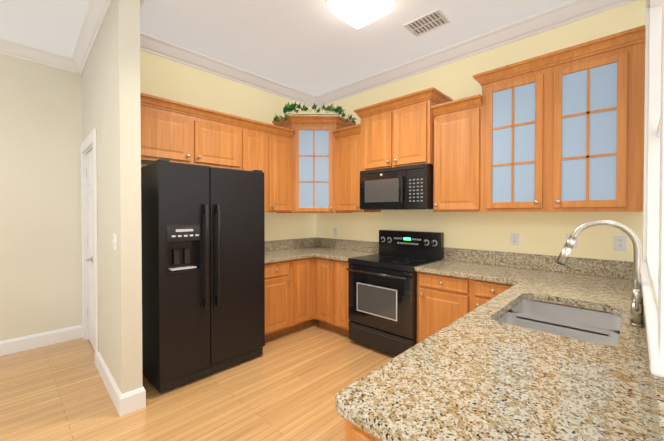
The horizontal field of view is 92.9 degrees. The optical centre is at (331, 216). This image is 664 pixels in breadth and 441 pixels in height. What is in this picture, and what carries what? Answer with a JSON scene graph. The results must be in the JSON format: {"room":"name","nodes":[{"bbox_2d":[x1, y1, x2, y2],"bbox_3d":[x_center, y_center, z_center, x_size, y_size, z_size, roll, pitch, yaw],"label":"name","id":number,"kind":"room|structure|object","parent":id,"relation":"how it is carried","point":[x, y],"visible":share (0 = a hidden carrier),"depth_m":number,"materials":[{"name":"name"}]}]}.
{"room":"kitchen","nodes":[
{"label":"kitchen","id":0,"kind":"room"},
{"bbox_2d":[0,54,81,340],"bbox_3d":[-3.458,-0.174,2.875,0.100,3.050,7.000,1,1,44],"label":"wall","id":1,"kind":"structure","parent":0,"point":[40,199],"depth_m":3.26,"materials":[{"name":"beige paint"}]},
{"bbox_2d":[0,325,81,355],"bbox_3d":[-4.310,1.293,1.919,0.016,0.140,4.416,1,1,44],"label":"baseboard","id":2,"kind":"structure","parent":1,"relation":"attached to","point":[15,345],"depth_m":3.26,"materials":[{"name":"white wood"}]},
{"bbox_2d":[0,37,81,73],"bbox_3d":[-4.276,-1.623,1.864,0.091,0.125,4.434,1,1,44],"label":"crown molding","id":3,"kind":"structure","parent":1,"relation":"attached to","point":[11,48],"depth_m":3.16,"materials":[{"name":"white wood"}]},
{"bbox_2d":[82,0,142,393],"bbox_3d":[-2.093,-0.174,2.905,0.125,3.050,1.985,-1,1,-44],"label":"wall","id":4,"kind":"structure","parent":0,"point":[111,112],"depth_m":2.23,"materials":[{"name":"beige paint"}]},
{"bbox_2d":[60,0,111,71],"bbox_3d":[-2.064,-1.634,2.710,1.887,0.125,0.163,1,1,44],"label":"crown molding","id":5,"kind":"structure","parent":4,"relation":"attached to","point":[96,12],"depth_m":2.83,"materials":[{"name":"white wood"}]},
{"bbox_2d":[80,128,98,366],"bbox_3d":[-2.395,0.277,3.207,0.143,2.140,0.950,-1,1,-44],"label":"door frame","id":6,"kind":"structure","parent":4,"relation":"attached to","point":[88,144],"depth_m":3.38,"materials":[{"name":"white wood"}]},
{"bbox_2d":[86,149,94,350],"bbox_3d":[-2.430,0.329,3.181,0.095,2.012,0.730,-1,1,-44],"label":"hall door","id":7,"kind":"structure","parent":4,"relation":"in","point":[90,242],"depth_m":3.24,"materials":[{"name":"white wood"}]},
{"bbox_2d":[112,234,116,250],"bbox_3d":[-1.562,0.183,2.265,0.016,0.116,0.116,-1,1,-44],"label":"switch plate","id":8,"kind":"object","parent":4,"relation":"attached to","point":[114,241],"visible":0.96,"depth_m":2.25,"materials":[{"name":"white plastic"}]},
{"bbox_2d":[97,351,145,415],"bbox_3d":[-1.722,1.285,2.544,0.157,0.140,0.956,-1,1,-44],"label":"baseboard","id":9,"kind":"structure","parent":4,"relation":"attached to","point":[129,402],"depth_m":2.24,"materials":[{"name":"white wood"}]},
{"bbox_2d":[0,323,395,440],"bbox_3d":[-1.798,1.400,1.306,4.695,0.060,7.200,1,1,44],"label":"floor","id":10,"kind":"structure","parent":0,"point":[287,387],"depth_m":2.37,"materials":[{"name":"brown wood"}]},
{"bbox_2d":[141,159,264,392],"bbox_3d":[-1.226,0.444,2.939,0.847,1.773,0.935,1,1,44],"label":"fridge","id":11,"kind":"object","parent":10,"relation":"on","point":[203,265],"visible":1,"depth_m":2.59,"materials":[{"name":"black metal"}]},
{"bbox_2d":[265,260,292,340],"bbox_3d":[-0.838,0.912,3.577,0.597,0.860,0.497,1,1,44],"label":"base cabinet","id":12,"kind":"object","parent":10,"relation":"on","point":[289,296],"depth_m":3.43,"materials":[{"name":"brown wood"}]},
{"bbox_2d":[265,246,376,263],"bbox_3d":[-0.307,0.461,3.713,1.169,0.040,1.437,1,1,44],"label":"countertop","id":13,"kind":"structure","parent":12,"relation":"on","point":[308,252],"depth_m":3.75,"materials":[{"name":"beige stone"}]},
{"bbox_2d":[293,257,312,331],"bbox_3d":[-0.567,0.909,3.860,0.597,0.860,0.287,1,1,44],"label":"base cabinet","id":14,"kind":"object","parent":10,"relation":"on","point":[302,268],"depth_m":3.68,"materials":[{"name":"brown wood"}]},
{"bbox_2d":[313,257,317,324],"bbox_3d":[-0.242,0.905,4.199,0.597,0.860,0.652,1,1,44],"label":"base cabinet","id":15,"kind":"object","parent":10,"relation":"on","point":[315,321],"depth_m":3.82,"materials":[{"name":"brown wood"}]},
{"bbox_2d":[314,257,349,335],"bbox_3d":[0.180,0.909,3.812,0.591,0.860,0.629,1,1,44],"label":"base cabinet","id":16,"kind":"object","parent":10,"relation":"on","point":[330,294],"visible":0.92,"depth_m":3.61,"materials":[{"name":"brown wood"}]},
{"bbox_2d":[345,419,380,440],"bbox_3d":[0.505,0.945,0.907,0.617,0.860,0.779,1,1,44],"label":"base cabinet","id":17,"kind":"object","parent":10,"relation":"on","point":[353,432],"depth_m":0.79,"materials":[{"name":"brown wood"}]},
{"bbox_2d":[335,269,653,440],"bbox_3d":[1.109,0.487,1.562,0.660,0.040,2.587,1,1,44],"label":"countertop","id":18,"kind":"structure","parent":17,"relation":"on","point":[480,373],"depth_m":0.91,"materials":[{"name":"beige stone"}]},
{"bbox_2d":[496,300,621,344],"bbox_3d":[1.107,0.606,1.540,0.505,0.193,0.750,1,1,44],"label":"sink","id":19,"kind":"object","parent":18,"relation":"in","point":[595,326],"visible":0.19,"depth_m":1.66,"materials":[{"name":"silver metal"}]},
{"bbox_2d":[556,220,643,327],"bbox_3d":[1.203,0.240,1.433,0.307,0.457,0.089,1,1,44],"label":"faucet","id":20,"kind":"object","parent":18,"relation":"on","point":[636,313],"visible":1,"depth_m":1.36,"materials":[{"name":"silver metal"}]},
{"bbox_2d":[347,230,443,355],"bbox_3d":[0.647,0.738,3.307,0.772,1.155,0.700,1,1,44],"label":"range","id":21,"kind":"object","parent":10,"relation":"on","point":[382,299],"visible":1,"depth_m":3.14,"materials":[{"name":"black metal"}]},
{"bbox_2d":[417,272,513,343],"bbox_3d":[1.273,0.922,2.766,0.880,0.860,0.629,1,1,44],"label":"base cabinet","id":22,"kind":"object","parent":10,"relation":"on","point":[443,301],"visible":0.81,"depth_m":2.67,"materials":[{"name":"brown wood"}]},
{"bbox_2d":[415,260,526,283],"bbox_3d":[1.248,0.472,2.778,0.819,0.040,0.637,1,1,44],"label":"countertop","id":23,"kind":"structure","parent":22,"relation":"on","point":[475,271],"depth_m":2.68,"materials":[{"name":"beige stone"}]},
{"bbox_2d":[140,50,315,240],"bbox_3d":[-1.135,-0.185,3.762,0.100,3.050,2.505,1,1,44],"label":"wall","id":24,"kind":"structure","parent":0,"point":[163,77],"depth_m":3.60,"materials":[{"name":"yellow paint"}]},
{"bbox_2d":[140,93,242,169],"bbox_3d":[-1.437,-0.770,3.084,0.385,0.547,1.052,1,1,44],"label":"upper cabinet","id":25,"kind":"object","parent":24,"relation":"attached to","point":[176,131],"visible":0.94,"depth_m":2.95,"materials":[{"name":"brown wood"}]},
{"bbox_2d":[140,32,315,105],"bbox_3d":[-1.090,-1.645,3.653,0.091,0.125,2.377,1,1,44],"label":"crown molding","id":26,"kind":"structure","parent":24,"relation":"attached to","point":[148,43],"depth_m":3.48,"materials":[{"name":"white wood"}]},
{"bbox_2d":[241,118,294,211],"bbox_3d":[-0.831,-0.553,3.720,0.385,0.997,0.700,1,1,44],"label":"upper cabinet","id":27,"kind":"object","parent":24,"relation":"attached to","point":[266,148],"visible":0.5,"depth_m":3.63,"materials":[{"name":"brown wood"}]},
{"bbox_2d":[265,237,315,251],"bbox_3d":[-0.721,0.371,4.108,0.023,0.130,1.437,1,1,44],"label":"backsplash","id":28,"kind":"structure","parent":24,"relation":"attached to","point":[274,245],"depth_m":4.25,"materials":[{"name":"beige stone"}]},
{"bbox_2d":[0,0,571,95],"bbox_3d":[-1.798,-1.719,1.267,4.695,0.080,7.200,1,1,44],"label":"ceiling","id":29,"kind":"structure","parent":0,"point":[315,47],"depth_m":2.88,"materials":[{"name":"paint"}]},
{"bbox_2d":[325,0,395,28],"bbox_3d":[0.225,-1.644,2.460,0.400,0.100,0.400,1,1,44],"label":"flush-mount light","id":30,"kind":"object","parent":29,"relation":"attached to","point":[357,14],"visible":1,"depth_m":2.44,"materials":[{"name":"white glass"}]},
{"bbox_2d":[403,9,450,36],"bbox_3d":[0.830,-1.693,2.767,0.330,0.010,0.240,1,1,44],"label":"ceiling vent","id":31,"kind":"object","parent":29,"relation":"in","point":[430,21],"visible":1,"depth_m":2.75,"materials":[{"name":"white metal"}]},
{"bbox_2d":[316,0,645,261],"bbox_3d":[0.656,-0.186,3.851,4.695,3.050,0.100,1,1,44],"label":"wall","id":32,"kind":"structure","parent":0,"point":[542,233],"depth_m":2.92,"materials":[{"name":"yellow paint"}]},
{"bbox_2d":[272,115,355,212],"bbox_3d":[-0.228,-0.640,4.082,0.755,1.182,0.775,1,1,44],"label":"upper cabinet","id":33,"kind":"object","parent":32,"relation":"attached to","point":[313,163],"visible":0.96,"depth_m":3.88,"materials":[{"name":"brown wood"}]},
{"bbox_2d":[273,101,356,124],"bbox_3d":[-0.200,-1.224,3.693,0.769,0.327,0.709,1,1,44],"label":"ivy garland","id":34,"kind":"object","parent":33,"relation":"on","point":[338,109],"visible":1,"depth_m":3.80,"materials":[{"name":"green plant"}]},
{"bbox_2d":[333,228,336,235],"bbox_3d":[0.046,0.208,4.364,0.072,0.116,0.010,1,1,44],"label":"electrical outlet","id":35,"kind":"object","parent":32,"relation":"attached to","point":[334,231],"visible":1,"depth_m":4.37,"materials":[{"name":"white plastic"}]},
{"bbox_2d":[316,237,378,252],"bbox_3d":[0.193,0.369,4.215,1.140,0.130,0.020,1,1,44],"label":"backsplash","id":36,"kind":"structure","parent":32,"relation":"attached to","point":[356,245],"depth_m":4.18,"materials":[{"name":"beige stone"}]},
{"bbox_2d":[332,124,380,211],"bbox_3d":[0.300,-0.555,3.847,0.450,0.997,0.385,1,1,44],"label":"upper cabinet","id":37,"kind":"object","parent":32,"relation":"attached to","point":[347,164],"visible":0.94,"depth_m":3.74,"materials":[{"name":"brown wood"}]},
{"bbox_2d":[353,87,453,170],"bbox_3d":[0.739,-0.852,3.376,0.946,0.681,0.455,1,1,44],"label":"upper cabinet","id":38,"kind":"object","parent":32,"relation":"attached to","point":[397,132],"visible":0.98,"depth_m":3.17,"materials":[{"name":"brown wood"}]},
{"bbox_2d":[360,164,432,209],"bbox_3d":[0.732,-0.294,3.371,0.800,0.427,0.479,1,1,44],"label":"microwave","id":39,"kind":"object","parent":38,"relation":"attached to","point":[409,187],"visible":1,"depth_m":3.16,"materials":[{"name":"black metal"}]},
{"bbox_2d":[431,94,481,211],"bbox_3d":[1.222,-0.544,2.966,0.440,0.997,0.385,1,1,44],"label":"upper cabinet","id":40,"kind":"object","parent":32,"relation":"attached to","point":[457,142],"visible":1,"depth_m":2.84,"materials":[{"name":"brown wood"}]},
{"bbox_2d":[316,0,631,107],"bbox_3d":[0.942,-1.643,3.428,3.340,0.125,0.090,1,1,44],"label":"crown molding","id":41,"kind":"structure","parent":32,"relation":"attached to","point":[537,23],"depth_m":2.97,"materials":[{"name":"white wood"}]},
{"bbox_2d":[510,233,518,245],"bbox_3d":[1.643,0.201,2.836,0.072,0.116,0.010,1,1,44],"label":"electrical outlet","id":42,"kind":"object","parent":32,"relation":"attached to","point":[514,239],"visible":1,"depth_m":2.83,"materials":[{"name":"white plastic"}]},
{"bbox_2d":[444,247,632,279],"bbox_3d":[1.689,0.387,2.782,1.449,0.130,0.020,1,1,44],"label":"backsplash","id":43,"kind":"structure","parent":32,"relation":"attached to","point":[603,268],"depth_m":2.67,"materials":[{"name":"beige stone"}]},
{"bbox_2d":[473,25,644,211],"bbox_3d":[1.719,-0.625,2.489,1.053,1.172,0.385,1,1,44],"label":"upper cabinet","id":44,"kind":"object","parent":32,"relation":"attached to","point":[562,130],"visible":0.96,"depth_m":2.29,"materials":[{"name":"brown wood"}]},
{"bbox_2d":[566,234,576,247],"bbox_3d":[1.938,0.195,2.552,0.072,0.116,0.012,1,1,44],"label":"rocker light switch","id":45,"kind":"object","parent":32,"relation":"attached to","point":[567,237],"visible":0.27,"depth_m":2.54,"materials":[{"name":"white plastic"}]},
{"bbox_2d":[614,235,626,250],"bbox_3d":[2.148,0.197,2.352,0.072,0.116,0.010,1,1,44],"label":"electrical outlet","id":46,"kind":"object","parent":32,"relation":"attached to","point":[620,243],"visible":1,"depth_m":2.35,"materials":[{"name":"white plastic"}]},
{"bbox_2d":[647,23,657,307],"bbox_3d":[-0.138,-0.135,-0.302,0.100,3.050,7.000,1,1,44],"label":"wall","id":47,"kind":"structure","parent":0,"point":[648,271],"depth_m":1.29,"materials":[{"name":"yellow paint"}]},
{"bbox_2d":[641,0,663,376],"bbox_3d":[1.351,-0.514,1.279,0.120,1.660,1.900,1,1,44],"label":"window","id":48,"kind":"structure","parent":47,"relation":"in","point":[653,226],"depth_m":1.85,"materials":[{"name":"white"}]},
{"bbox_2d":[641,285,663,440],"bbox_3d":[1.342,0.405,1.345,0.023,0.130,2.577,1,1,44],"label":"backsplash","id":49,"kind":"structure","parent":47,"relation":"attached to","point":[656,383],"depth_m":0.65,"materials":[{"name":"beige stone"}]}
]}

